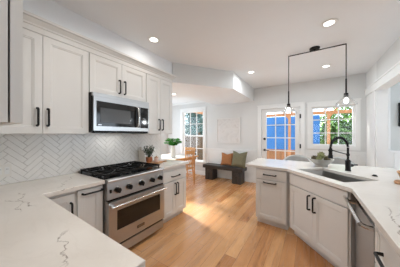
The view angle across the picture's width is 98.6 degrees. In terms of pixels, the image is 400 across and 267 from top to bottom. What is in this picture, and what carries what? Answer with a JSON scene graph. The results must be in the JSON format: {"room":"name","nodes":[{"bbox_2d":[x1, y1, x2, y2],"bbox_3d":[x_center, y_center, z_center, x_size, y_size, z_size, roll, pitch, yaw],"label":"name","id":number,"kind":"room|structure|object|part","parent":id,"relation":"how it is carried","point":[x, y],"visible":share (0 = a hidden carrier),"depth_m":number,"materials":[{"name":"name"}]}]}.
{"room":"kitchen","nodes":[
{"label":"kitchen","id":0,"kind":"room"},
{"bbox_2d":[5,132,160,184],"bbox_3d":[-1.553,0.040,2.305,0.120,2.720,2.710,0,0,33],"label":"wall","id":1,"kind":"structure","parent":0,"point":[89,132],"depth_m":3.40,"materials":[{"name":"paint"}]},
{"bbox_2d":[0,28,88,133],"bbox_3d":[-1.619,-0.472,1.712,0.398,0.935,0.810,0,0,33],"label":"upper cabinet","id":2,"kind":"object","parent":1,"relation":"attached to","point":[55,73],"visible":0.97,"depth_m":1.70,"materials":[{"name":"paint"}]},
{"bbox_3d":[-1.604,-0.472,1.464,0.020,0.931,0.397,0,0,33],"label":"door","id":3,"kind":"part","parent":2,"relation":"part of","materials":[{"name":"paint"}]},
{"bbox_3d":[-1.491,-0.162,1.583,0.044,0.181,0.022,0,0,33],"label":"handle","id":4,"kind":"part","parent":2,"relation":"part of","materials":[{"name":"black metal"}]},
{"bbox_3d":[-1.450,-0.162,1.647,0.044,0.181,0.022,0,0,33],"label":"handle","id":5,"kind":"part","parent":2,"relation":"part of","materials":[{"name":"black metal"}]},
{"bbox_3d":[-1.388,-0.472,1.802,0.020,0.931,0.397,0,0,33],"label":"door","id":6,"kind":"part","parent":2,"relation":"part of","materials":[{"name":"paint"}]},
{"bbox_2d":[23,9,176,82],"bbox_3d":[-1.274,-1.008,2.243,0.415,0.132,2.506,0,0,33],"label":"crown molding","id":7,"kind":"structure","parent":2,"relation":"attached to","point":[32,22],"depth_m":1.92,"materials":[{"name":"paint"}]},
{"bbox_2d":[0,133,159,184],"bbox_3d":[-1.507,0.232,2.257,0.009,0.504,2.660,0,0,33],"label":"tile backsplash","id":8,"kind":"structure","parent":1,"relation":"attached to","point":[31,156],"depth_m":2.06,"materials":[{"name":"grey tile"}]},
{"bbox_2d":[0,164,11,177],"bbox_3d":[-1.885,0.350,1.647,0.008,0.120,0.110,0,0,33],"label":"wall outlet","id":9,"kind":"object","parent":8,"relation":"attached to","point":[5,169],"visible":1,"depth_m":1.66,"materials":[{"name":"plastic"}]},
{"bbox_2d":[5,167,9,173],"bbox_3d":[-1.869,0.350,1.667,0.002,0.068,0.032,0,0,33],"label":"socket","id":10,"kind":"object","parent":9,"relation":"attached to","point":[7,169],"depth_m":1.67,"materials":[{"name":"white plastic"}]},
{"bbox_2d":[89,53,145,101],"bbox_3d":[-1.181,-0.713,2.396,0.398,0.455,0.815,0,0,33],"label":"upper cabinet","id":11,"kind":"object","parent":1,"relation":"attached to","point":[106,76],"visible":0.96,"depth_m":2.25,"materials":[{"name":"paint"}]},
{"bbox_3d":[-1.167,-0.713,2.148,0.020,0.451,0.400,0,0,33],"label":"door","id":12,"kind":"part","parent":11,"relation":"part of","materials":[{"name":"paint"}]},
{"bbox_2d":[89,92,148,132],"bbox_3d":[-1.144,-0.248,2.373,0.484,0.467,0.806,0,0,33],"label":"microwave oven","id":13,"kind":"object","parent":11,"relation":"attached to","point":[107,113],"visible":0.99,"depth_m":2.18,"materials":[{"name":"silver metal"}]},
{"bbox_3d":[-1.044,-0.240,2.219,0.030,0.395,0.635,0,0,33],"label":"door","id":14,"kind":"part","parent":13,"relation":"part of","materials":[{"name":"metal"}]},
{"bbox_3d":[-1.037,-0.241,2.231,0.025,0.293,0.601,0,0,33],"label":"door glass","id":15,"kind":"part","parent":13,"relation":"part of","materials":[{"name":"black glass"}]},
{"bbox_3d":[-0.869,-0.240,2.419,0.070,0.300,0.028,0,0,33],"label":"handle","id":16,"kind":"part","parent":13,"relation":"part of","materials":[{"name":"metal"}]},
{"bbox_3d":[-0.834,-0.238,2.547,0.026,0.300,0.142,0,0,33],"label":"control glass","id":17,"kind":"part","parent":13,"relation":"part of","materials":[{"name":"black glass"}]},
{"bbox_3d":[-0.829,-0.240,2.555,0.030,0.395,0.161,0,0,33],"label":"control panel","id":18,"kind":"part","parent":13,"relation":"part of","materials":[{"name":"metal"}]},
{"bbox_3d":[-0.949,-0.713,2.488,0.020,0.451,0.400,0,0,33],"label":"door","id":19,"kind":"part","parent":11,"relation":"part of","materials":[{"name":"paint"}]},
{"bbox_2d":[132,74,171,133],"bbox_3d":[-0.800,-0.472,2.993,0.398,0.935,0.600,0,0,33],"label":"upper cabinet","id":20,"kind":"object","parent":1,"relation":"attached to","point":[158,91],"visible":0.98,"depth_m":2.87,"materials":[{"name":"paint"}]},
{"bbox_3d":[-0.757,-0.472,2.789,0.020,0.931,0.292,0,0,33],"label":"door","id":21,"kind":"part","parent":20,"relation":"part of","materials":[{"name":"paint"}]},
{"bbox_3d":[-0.597,-0.472,3.038,0.020,0.931,0.292,0,0,33],"label":"door","id":22,"kind":"part","parent":20,"relation":"part of","materials":[{"name":"paint"}]},
{"bbox_2d":[23,0,171,73],"bbox_3d":[-1.375,-1.198,2.149,0.348,0.244,2.639,0,0,33],"label":"wall","id":23,"kind":"structure","parent":0,"point":[50,10],"depth_m":1.99,"materials":[{"name":"paint"}]},
{"bbox_2d":[172,62,253,100],"bbox_3d":[0.678,-1.141,3.910,2.770,0.359,0.450,0,0,-42],"label":"soffit","id":24,"kind":"object","parent":23,"relation":"attached to","point":[188,74],"depth_m":3.44,"materials":[{"name":"paint"}]},
{"bbox_2d":[161,134,167,154],"bbox_3d":[-2.072,0.040,5.688,0.120,2.720,2.750,0,0,33],"label":"wall","id":25,"kind":"structure","parent":0,"point":[164,147],"depth_m":6.67,"materials":[{"name":"paint"}]},
{"bbox_2d":[172,82,252,104],"bbox_3d":[-0.573,-1.140,4.788,3.375,0.360,2.650,0,0,33],"label":"ceiling","id":26,"kind":"structure","parent":0,"point":[186,93],"depth_m":4.25,"materials":[{"name":"paint"}]},
{"bbox_2d":[52,0,399,88],"bbox_3d":[-0.023,-1.370,1.124,8.450,0.100,8.470,0,0,33],"label":"ceiling","id":27,"kind":"structure","parent":0,"point":[239,37],"depth_m":2.19,"materials":[{"name":"paint"}]},
{"bbox_2d":[147,36,159,42],"bbox_3d":[-0.642,-1.315,2.393,0.176,0.010,0.176,0,0,33],"label":"recessed light","id":28,"kind":"object","parent":27,"relation":"in","point":[153,39],"visible":1,"depth_m":2.38,"materials":[{"name":"white paint"}]},
{"bbox_2d":[286,43,348,111],"bbox_3d":[1.759,-0.827,2.626,0.973,0.987,0.248,0,0,33],"label":"pendant light","id":29,"kind":"object","parent":27,"relation":"hanging from","point":[314,48],"visible":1,"depth_m":2.57,"materials":[{"name":"black metal"}]},
{"bbox_2d":[320,18,338,27],"bbox_3d":[1.528,-1.315,2.038,0.176,0.010,0.176,0,0,33],"label":"recessed light","id":30,"kind":"object","parent":27,"relation":"in","point":[332,21],"visible":1,"depth_m":2.02,"materials":[{"name":"white paint"}]},
{"bbox_2d":[324,21,334,25],"bbox_3d":[1.528,-1.317,2.038,0.103,0.005,0.103,0,0,33],"label":"diffuser","id":31,"kind":"object","parent":30,"relation":"attached to","point":[326,23],"depth_m":2.04,"materials":[{"name":"white plastic"}]},
{"bbox_2d":[128,173,333,266],"bbox_3d":[-0.023,1.440,1.124,8.450,0.080,8.470,0,0,33],"label":"floor","id":32,"kind":"structure","parent":0,"point":[218,225],"depth_m":2.33,"materials":[{"name":"brown wood"}]},
{"bbox_2d":[48,191,74,214],"bbox_3d":[-1.490,0.964,1.650,0.653,0.873,0.295,0,0,33],"label":"base cabinet","id":33,"kind":"object","parent":32,"relation":"on","point":[66,200],"visible":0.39,"depth_m":1.56,"materials":[{"name":"paint"}]},
{"bbox_3d":[-1.175,0.718,1.576,0.044,0.186,0.022,0,0,33],"label":"handle","id":34,"kind":"part","parent":33,"relation":"part of","materials":[{"name":"black metal"}]},
{"bbox_2d":[75,185,103,232],"bbox_3d":[-1.341,0.964,1.882,0.653,0.873,0.253,0,0,33],"label":"base cabinet","id":35,"kind":"object","parent":32,"relation":"on","point":[88,201],"visible":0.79,"depth_m":1.74,"materials":[{"name":"paint"}]},
{"bbox_3d":[-1.074,0.582,1.734,0.044,0.022,0.203,0,0,33],"label":"handle","id":36,"kind":"part","parent":35,"relation":"part of","materials":[{"name":"black metal"}]},
{"bbox_2d":[78,161,166,248],"bbox_3d":[-1.004,0.917,2.317,0.762,0.966,0.822,0,0,33],"label":"gas range","id":37,"kind":"object","parent":32,"relation":"on","point":[133,192],"visible":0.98,"depth_m":2.09,"materials":[{"name":"metal"}]},
{"bbox_3d":[-1.310,0.480,2.513,0.034,0.030,0.822,0,0,33],"label":"trim","id":38,"kind":"part","parent":37,"relation":"part of","materials":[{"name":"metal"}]},
{"bbox_3d":[-0.889,0.612,1.886,0.046,0.059,0.059,0,0,33],"label":"knob","id":39,"kind":"part","parent":37,"relation":"part of","materials":[{"name":"black metal"}]},
{"bbox_2d":[82,165,156,179],"bbox_3d":[-1.060,0.505,2.352,0.630,0.020,0.816,0,0,33],"label":"cooktop","id":40,"kind":"object","parent":37,"relation":"in","point":[151,168],"depth_m":2.13,"materials":[{"name":"black metal"}]},
{"bbox_3d":[-0.769,0.504,2.167,0.070,0.039,0.822,0,0,33],"label":"rail","id":41,"kind":"part","parent":37,"relation":"part of","materials":[{"name":"metal"}]},
{"bbox_3d":[-0.766,0.612,2.165,0.036,0.176,0.818,0,0,33],"label":"control panel","id":42,"kind":"part","parent":37,"relation":"part of","materials":[{"name":"metal"}]},
{"bbox_3d":[-0.759,0.968,2.160,0.051,0.480,0.814,0,0,33],"label":"oven door","id":43,"kind":"part","parent":37,"relation":"part of","materials":[{"name":"metal"}]},
{"bbox_3d":[-0.694,0.768,2.119,0.027,0.027,0.798,0,0,33],"label":"oven handle","id":44,"kind":"part","parent":37,"relation":"part of","materials":[{"name":"metal"}]},
{"bbox_3d":[-0.769,1.294,2.167,0.030,0.103,0.810,0,0,33],"label":"kick panel","id":45,"kind":"part","parent":37,"relation":"part of","materials":[{"name":"metal"}]},
{"bbox_2d":[162,165,185,223],"bbox_3d":[-0.650,0.964,2.963,0.653,0.873,0.628,0,0,33],"label":"base cabinet","id":46,"kind":"object","parent":32,"relation":"on","point":[174,179],"visible":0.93,"depth_m":2.80,"materials":[{"name":"paint"}]},
{"bbox_2d":[145,159,188,169],"bbox_3d":[-0.650,0.505,2.970,0.665,0.040,0.647,0,0,33],"label":"countertop","id":47,"kind":"structure","parent":46,"relation":"on","point":[168,164],"depth_m":2.86,"materials":[{"name":"stone"}]},
{"bbox_2d":[138,147,144,161],"bbox_3d":[-1.006,0.350,2.952,0.058,0.269,0.120,0,0,33],"label":"leaning board","id":48,"kind":"object","parent":47,"relation":"on","point":[141,156],"visible":0.82,"depth_m":2.94,"materials":[{"name":"beige wood"}]},
{"bbox_2d":[147,160,165,163],"bbox_3d":[-0.740,0.473,2.915,0.198,0.024,0.395,0,0,43],"label":"serving board","id":49,"kind":"object","parent":47,"relation":"on","point":[159,162],"visible":0.48,"depth_m":2.84,"materials":[{"name":"brown wood"}]},
{"bbox_2d":[143,145,155,161],"bbox_3d":[-0.860,0.315,2.881,0.244,0.291,0.241,0,0,-34],"label":"potted plant","id":50,"kind":"object","parent":49,"relation":"on","point":[149,150],"visible":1,"depth_m":2.85,"materials":[{"name":"green plant"}]},
{"bbox_3d":[-0.485,1.028,2.713,0.020,0.541,0.280,0,0,33],"label":"door","id":51,"kind":"part","parent":46,"relation":"part of","materials":[{"name":"paint"}]},
{"bbox_3d":[-0.408,0.667,2.832,0.020,0.151,0.564,0,0,33],"label":"drawer","id":52,"kind":"part","parent":46,"relation":"part of","materials":[{"name":"paint"}]},
{"bbox_3d":[-0.332,1.028,2.952,0.020,0.541,0.280,0,0,33],"label":"door","id":53,"kind":"part","parent":46,"relation":"part of","materials":[{"name":"paint"}]},
{"bbox_2d":[161,153,197,179],"bbox_3d":[-0.807,1.022,5.086,1.080,0.757,1.120,0,0,33],"label":"dining table","id":54,"kind":"object","parent":32,"relation":"on","point":[180,157],"visible":0.3,"depth_m":4.98,"materials":[{"name":"brown wood"}]},
{"bbox_2d":[164,138,181,157],"bbox_3d":[-0.743,0.375,4.746,0.531,0.536,0.512,0,0,33],"label":"potted fern","id":55,"kind":"object","parent":54,"relation":"on","point":[172,142],"visible":1,"depth_m":4.69,"materials":[{"name":"green plant"}]},
{"bbox_2d":[171,146,175,157],"bbox_3d":[-0.739,0.478,4.746,0.140,0.330,0.139,0,0,33],"label":"pot","id":56,"kind":"object","parent":55,"relation":"attached to","point":[173,152],"depth_m":4.69,"materials":[{"name":"white ceramic"}]},
{"bbox_3d":[-0.175,1.050,5.239,0.054,0.700,0.054,0,0,33],"label":"leg","id":57,"kind":"part","parent":54,"relation":"part of","materials":[{"name":"brown wood"}]},
{"bbox_2d":[184,150,194,183],"bbox_3d":[-0.445,0.923,4.819,0.477,0.957,0.420,0,0,33],"label":"dining chair","id":58,"kind":"object","parent":32,"relation":"on","point":[192,152],"visible":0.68,"depth_m":4.76,"materials":[{"name":"brown wood"}]},
{"bbox_3d":[-0.263,0.490,4.702,0.044,0.090,0.420,0,0,33],"label":"rail","id":59,"kind":"part","parent":58,"relation":"part of","materials":[{"name":"brown wood"}]},
{"bbox_3d":[-0.189,0.934,4.879,0.102,0.935,0.039,0,0,33],"label":"leg","id":60,"kind":"part","parent":58,"relation":"part of","materials":[{"name":"brown wood"}]},
{"bbox_2d":[185,147,195,178],"bbox_3d":[-0.441,0.923,5.658,0.420,0.957,0.477,0,0,33],"label":"dining chair","id":61,"kind":"object","parent":32,"relation":"on","point":[186,148],"visible":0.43,"depth_m":5.76,"materials":[{"name":"brown wood"}]},
{"bbox_2d":[203,163,246,184],"bbox_3d":[0.722,1.173,5.212,1.300,0.455,0.350,0,0,35],"label":"wooden bench","id":62,"kind":"object","parent":32,"relation":"on","point":[238,173],"visible":1,"depth_m":5.02,"materials":[{"name":"black wood"}]},
{"bbox_3d":[0.360,1.222,5.462,0.260,0.356,0.310,0,0,35],"label":"leg","id":63,"kind":"part","parent":62,"relation":"part of","materials":[{"name":"black wood"}]},
{"bbox_3d":[0.722,0.995,5.212,1.300,0.100,0.350,0,0,35],"label":"seat","id":64,"kind":"part","parent":62,"relation":"part of","materials":[{"name":"black wood"}]},
{"bbox_2d":[220,153,232,165],"bbox_3d":[0.817,0.748,5.175,0.400,0.384,0.198,0,0,29],"label":"throw pillow","id":65,"kind":"object","parent":62,"relation":"on","point":[226,158],"visible":0.91,"depth_m":5.11,"materials":[{"name":"orange fabric"}]},
{"bbox_3d":[1.101,1.222,4.951,0.260,0.356,0.310,0,0,35],"label":"leg","id":66,"kind":"part","parent":62,"relation":"part of","materials":[{"name":"black wood"}]},
{"bbox_2d":[231,151,247,167],"bbox_3d":[1.110,0.713,4.892,0.470,0.452,0.211,0,0,43],"label":"throw pillow","id":67,"kind":"object","parent":62,"relation":"on","point":[239,159],"visible":1,"depth_m":4.81,"materials":[{"name":"green fabric"}]},
{"bbox_2d":[256,168,289,229],"bbox_3d":[1.227,0.964,2.805,0.447,0.873,0.643,0,0,38],"label":"base cabinet","id":68,"kind":"object","parent":32,"relation":"on","point":[272,186],"visible":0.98,"depth_m":2.58,"materials":[{"name":"paint"}]},
{"bbox_3d":[1.061,0.612,2.594,0.435,0.143,0.020,0,0,38],"label":"drawer","id":69,"kind":"part","parent":68,"relation":"part of","materials":[{"name":"paint"}]},
{"bbox_3d":[1.061,0.998,2.594,0.435,0.601,0.020,0,0,38],"label":"door","id":70,"kind":"part","parent":68,"relation":"part of","materials":[{"name":"paint"}]},
{"bbox_2d":[283,155,311,161],"bbox_3d":[1.967,0.918,3.484,0.555,0.967,0.470,0,0,33],"label":"bar stool","id":71,"kind":"object","parent":32,"relation":"on","point":[291,157],"visible":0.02,"depth_m":3.65,"materials":[{"name":"grey fabric"}]},
{"bbox_2d":[290,171,355,266],"bbox_3d":[1.604,0.964,2.050,0.663,0.873,0.830,0,0,-9],"label":"base cabinet","id":72,"kind":"object","parent":32,"relation":"on","point":[320,216],"visible":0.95,"depth_m":1.88,"materials":[{"name":"paint"}]},
{"bbox_3d":[1.297,0.999,2.216,0.020,0.598,0.395,0,0,-9],"label":"door","id":73,"kind":"part","parent":72,"relation":"part of","materials":[{"name":"paint"}]},
{"bbox_3d":[1.291,0.818,2.052,0.044,0.186,0.022,0,0,-9],"label":"handle","id":74,"kind":"part","parent":72,"relation":"part of","materials":[{"name":"black metal"}]},
{"bbox_2d":[246,158,399,256],"bbox_3d":[0.973,0.505,1.401,1.900,0.040,3.790,0,0,33],"label":"countertop","id":75,"kind":"structure","parent":72,"relation":"on","point":[379,196],"depth_m":1.66,"materials":[{"name":"stone"}]},
{"bbox_2d":[309,157,334,166],"bbox_3d":[1.844,0.428,2.619,0.324,0.114,0.324,0,0,33],"label":"footed bowl","id":76,"kind":"object","parent":75,"relation":"on","point":[319,163],"visible":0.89,"depth_m":2.54,"materials":[{"name":"white ceramic"}]},
{"bbox_2d":[317,152,324,157],"bbox_3d":[1.844,0.314,2.620,0.104,0.118,0.102,0,0,14],"label":"artichoke","id":77,"kind":"object","parent":76,"relation":"in","point":[321,154],"visible":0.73,"depth_m":2.60,"materials":[{"name":"green food"}]},
{"bbox_2d":[306,171,363,181],"bbox_3d":[1.619,0.633,2.110,0.454,0.214,0.704,0,0,-9],"label":"sink","id":78,"kind":"object","parent":75,"relation":"in","point":[330,175],"visible":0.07,"depth_m":2.24,"materials":[{"name":"metal"}]},
{"bbox_2d":[328,136,357,170],"bbox_3d":[1.879,0.257,2.269,0.428,0.457,0.071,0,0,-11],"label":"kitchen faucet","id":79,"kind":"object","parent":75,"relation":"on","point":[348,165],"visible":1,"depth_m":2.26,"materials":[{"name":"black metal"}]},
{"bbox_3d":[1.358,0.999,1.813,0.020,0.598,0.411,0,0,-9],"label":"door","id":80,"kind":"part","parent":72,"relation":"part of","materials":[{"name":"paint"}]},
{"bbox_2d":[330,157,354,164],"bbox_3d":[2.507,0.918,3.139,0.555,0.967,0.470,0,0,37],"label":"bar stool","id":81,"kind":"object","parent":32,"relation":"on","point":[338,160],"visible":0.04,"depth_m":3.27,"materials":[{"name":"grey fabric"}]},
{"bbox_2d":[343,195,375,266],"bbox_3d":[1.480,0.969,1.196,0.684,0.862,0.590,0,0,33],"label":"dishwasher","id":82,"kind":"object","parent":32,"relation":"on","point":[364,225],"visible":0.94,"depth_m":1.29,"materials":[{"name":"silver metal"}]},
{"bbox_3d":[1.204,0.588,1.373,0.028,0.028,0.590,0,0,33],"label":"handle","id":83,"kind":"part","parent":82,"relation":"part of","materials":[{"name":"metal"}]},
{"bbox_3d":[1.273,0.950,1.323,0.029,0.700,0.541,0,0,33],"label":"door","id":84,"kind":"part","parent":82,"relation":"part of","materials":[{"name":"metal"}]},
{"bbox_3d":[1.279,0.568,1.319,0.027,0.060,0.541,0,0,33],"label":"control panel","id":85,"kind":"part","parent":82,"relation":"part of","materials":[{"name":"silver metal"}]},
{"bbox_2d":[373,224,399,266],"bbox_3d":[1.140,0.964,0.606,0.663,0.873,0.800,0,0,33],"label":"base cabinet","id":86,"kind":"object","parent":32,"relation":"on","point":[384,253],"visible":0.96,"depth_m":0.96,"materials":[{"name":"paint"}]},
{"bbox_3d":[0.944,0.675,0.875,0.044,0.022,0.261,0,0,33],"label":"handle","id":87,"kind":"part","parent":86,"relation":"part of","materials":[{"name":"black metal"}]},
{"bbox_3d":[-0.948,0.963,0.745,1.280,0.873,0.663,0,0,33],"label":"base cabinet","id":88,"kind":"object","parent":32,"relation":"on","visible":0},
{"bbox_2d":[0,173,144,266],"bbox_3d":[-1.070,0.505,1.126,1.943,0.040,1.240,0,0,33],"label":"countertop","id":89,"kind":"structure","parent":88,"relation":"on","point":[36,231],"depth_m":0.84,"materials":[{"name":"stone"}]},
{"bbox_2d":[168,73,365,170],"bbox_3d":[1.187,0.040,5.318,5.970,2.720,0.140,0,0,33],"label":"wall","id":90,"kind":"structure","parent":0,"point":[328,89],"depth_m":4.87,"materials":[{"name":"paint"}]},
{"bbox_2d":[172,101,202,105],"bbox_3d":[-0.796,-1.125,5.613,2.110,0.050,1.500,0,0,33],"label":"trim","id":91,"kind":"structure","parent":90,"relation":"attached to","point":[196,101],"depth_m":6.20,"materials":[{"name":"white paint"}]},
{"bbox_2d":[180,106,206,164],"bbox_3d":[-0.251,0.062,6.178,1.160,2.015,0.140,0,0,33],"label":"window","id":92,"kind":"structure","parent":90,"relation":"in","point":[196,109],"depth_m":6.13,"materials":[{"name":"white paint"}]},
{"bbox_3d":[-0.232,0.065,6.208,0.900,1.770,0.070,0,0,33],"label":"sash","id":93,"kind":"part","parent":92,"relation":"part of","materials":[{"name":"white paint"}]},
{"bbox_3d":[-0.267,1.010,6.153,1.160,0.120,0.080,0,0,33],"label":"sill","id":94,"kind":"part","parent":92,"relation":"part of","materials":[{"name":"white paint"}]},
{"bbox_2d":[186,169,255,182],"bbox_3d":[1.144,1.335,5.250,5.770,0.130,0.022,0,0,33],"label":"baseboard","id":95,"kind":"structure","parent":90,"relation":"attached to","point":[247,179],"depth_m":5.47,"materials":[{"name":"white paint"}]},
{"bbox_2d":[217,117,240,143],"bbox_3d":[0.884,-0.115,5.410,0.800,0.790,0.029,0,0,33],"label":"wall art","id":96,"kind":"object","parent":90,"relation":"attached to","point":[228,129],"visible":1,"depth_m":5.38},
{"bbox_2d":[206,148,256,177],"bbox_3d":[0.923,0.870,5.388,1.710,0.820,0.028,0,0,33],"label":"wainscoting","id":97,"kind":"structure","parent":90,"relation":"attached to","point":[213,155],"depth_m":5.42,"materials":[{"name":"white paint"}]},
{"bbox_2d":[257,102,304,158],"bbox_3d":[2.145,0.292,4.625,1.180,2.215,0.125,0,0,33],"label":"door","id":98,"kind":"structure","parent":90,"relation":"in","point":[298,107],"depth_m":4.58,"materials":[{"name":"white paint"}]},
{"bbox_2d":[307,98,361,150],"bbox_3d":[3.101,-0.215,4.041,1.010,1.140,0.130,0,0,33],"label":"window","id":99,"kind":"structure","parent":90,"relation":"in","point":[356,109],"depth_m":3.97,"materials":[{"name":"white paint"}]},
{"bbox_3d":[3.117,-0.195,4.066,0.810,0.930,0.070,0,0,33],"label":"sash","id":100,"kind":"part","parent":99,"relation":"part of","materials":[{"name":"white paint"}]},
{"bbox_2d":[305,149,365,165],"bbox_3d":[3.103,0.830,3.999,1.120,0.900,0.018,0,0,33],"label":"trim","id":101,"kind":"structure","parent":90,"relation":"attached to","point":[359,158],"depth_m":3.84,"materials":[{"name":"white paint"}]},
{"bbox_2d":[366,37,399,166],"bbox_3d":[2.216,0.040,1.461,0.120,2.720,5.250,0,0,33],"label":"wall","id":102,"kind":"structure","parent":0,"point":[371,74],"depth_m":3.33,"materials":[{"name":"white paint"}]},
{"bbox_2d":[373,89,387,167],"bbox_3d":[3.284,0.280,3.132,0.162,2.240,0.125,0,0,33],"label":"trim","id":103,"kind":"structure","parent":102,"relation":"attached to","point":[380,97],"depth_m":3.09,"materials":[{"name":"white paint"}]},
{"bbox_2d":[364,61,399,96],"bbox_3d":[2.206,-0.880,1.468,0.165,0.160,5.250,0,0,33],"label":"trim","id":104,"kind":"structure","parent":102,"relation":"attached to","point":[391,77],"depth_m":2.71,"materials":[{"name":"white paint"}]},
{"bbox_2d":[390,82,399,150],"bbox_3d":[4.736,0.040,3.007,2.460,2.720,0.170,0,0,33],"label":"wall","id":105,"kind":"structure","parent":0,"point":[395,89],"depth_m":3.44,"materials":[{"name":"paint"}]},
{"bbox_2d":[388,88,389,167],"bbox_3d":[3.746,0.220,3.519,0.200,2.360,0.035,0,0,33],"label":"trim","id":106,"kind":"structure","parent":105,"relation":"attached to","point":[388,88],"depth_m":3.46,"materials":[{"name":"white paint"}]},
{"bbox_2d":[388,150,399,169],"bbox_3d":[4.636,0.863,2.943,2.360,1.075,0.045,0,0,33],"label":"trim","id":107,"kind":"structure","parent":105,"relation":"attached to","point":[394,156],"depth_m":3.43,"materials":[{"name":"white paint"}]},
{"bbox_2d":[398,103,399,125],"bbox_3d":[4.128,-0.390,3.277,0.470,0.460,0.030,0,0,33],"label":"framed picture","id":108,"kind":"object","parent":105,"relation":"attached to","point":[398,103],"visible":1,"depth_m":3.40,"materials":[{"name":"black metal"}]},
{"label":"outside","id":109,"kind":"structure","parent":0,"visible":0},
{"bbox_3d":[3.955,1.610,13.608,24.000,0.180,16.810,0,0,33],"label":"ground","id":110,"kind":"structure","parent":109,"visible":0},
{"bbox_2d":[185,113,202,134],"bbox_3d":[-0.271,-0.602,13.486,2.506,4.256,1.992,0,0,33],"label":"tree","id":111,"kind":"object","parent":110,"relation":"on","point":[193,115],"visible":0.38,"depth_m":13.27,"materials":[{"name":"green plant"}]},
{"bbox_2d":[185,133,202,159],"bbox_3d":[-0.792,0.710,10.779,5.150,1.620,0.132,0,0,33],"label":"fence","id":112,"kind":"object","parent":110,"relation":"on","point":[187,138],"visible":0.16,"depth_m":10.29,"materials":[{"name":"beige wood"}]},
{"bbox_2d":[197,108,351,155],"bbox_3d":[3.553,0.240,5.740,7.600,2.560,2.500,0,0,33],"label":"pergola","id":113,"kind":"object","parent":110,"relation":"on","point":[329,113],"visible":0.06,"depth_m":6.37,"materials":[{"name":"brown wood"}]},
{"bbox_3d":[3.567,0.395,6.859,0.090,2.250,0.090,0,0,33],"label":"post","id":114,"kind":"part","parent":113,"relation":"part of","materials":[{"name":"brown wood"}]},
{"bbox_3d":[4.625,0.395,6.183,0.090,2.250,0.090,0,0,33],"label":"post","id":115,"kind":"part","parent":113,"relation":"part of","materials":[{"name":"brown wood"}]},
{"bbox_2d":[267,115,319,159],"bbox_3d":[3.691,0.370,8.899,4.070,2.300,2.230,0,0,33],"label":"shed","id":116,"kind":"object","parent":110,"relation":"on","point":[280,130],"visible":0.26,"depth_m":7.64,"materials":[{"name":"paint"}]},
{"bbox_2d":[320,107,351,144],"bbox_3d":[7.618,-0.168,8.694,3.454,3.386,1.482,0,0,33],"label":"tree","id":117,"kind":"object","parent":110,"relation":"on","point":[344,125],"visible":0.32,"depth_m":8.77,"materials":[{"name":"green plant"}]},
{"bbox_3d":[-1.482,0.040,0.568,2.110,2.720,0.140,0,0,33],"label":"wall","id":118,"kind":"structure","parent":0,"visible":0},
{"bbox_2d":[0,0,22,125],"bbox_3d":[-0.845,-0.513,0.500,0.838,0.974,0.383,0,0,33],"label":"upper cabinet","id":119,"kind":"object","parent":118,"relation":"attached to","point":[11,11],"visible":1,"depth_m":0.39,"materials":[{"name":"paint"}]}
]}

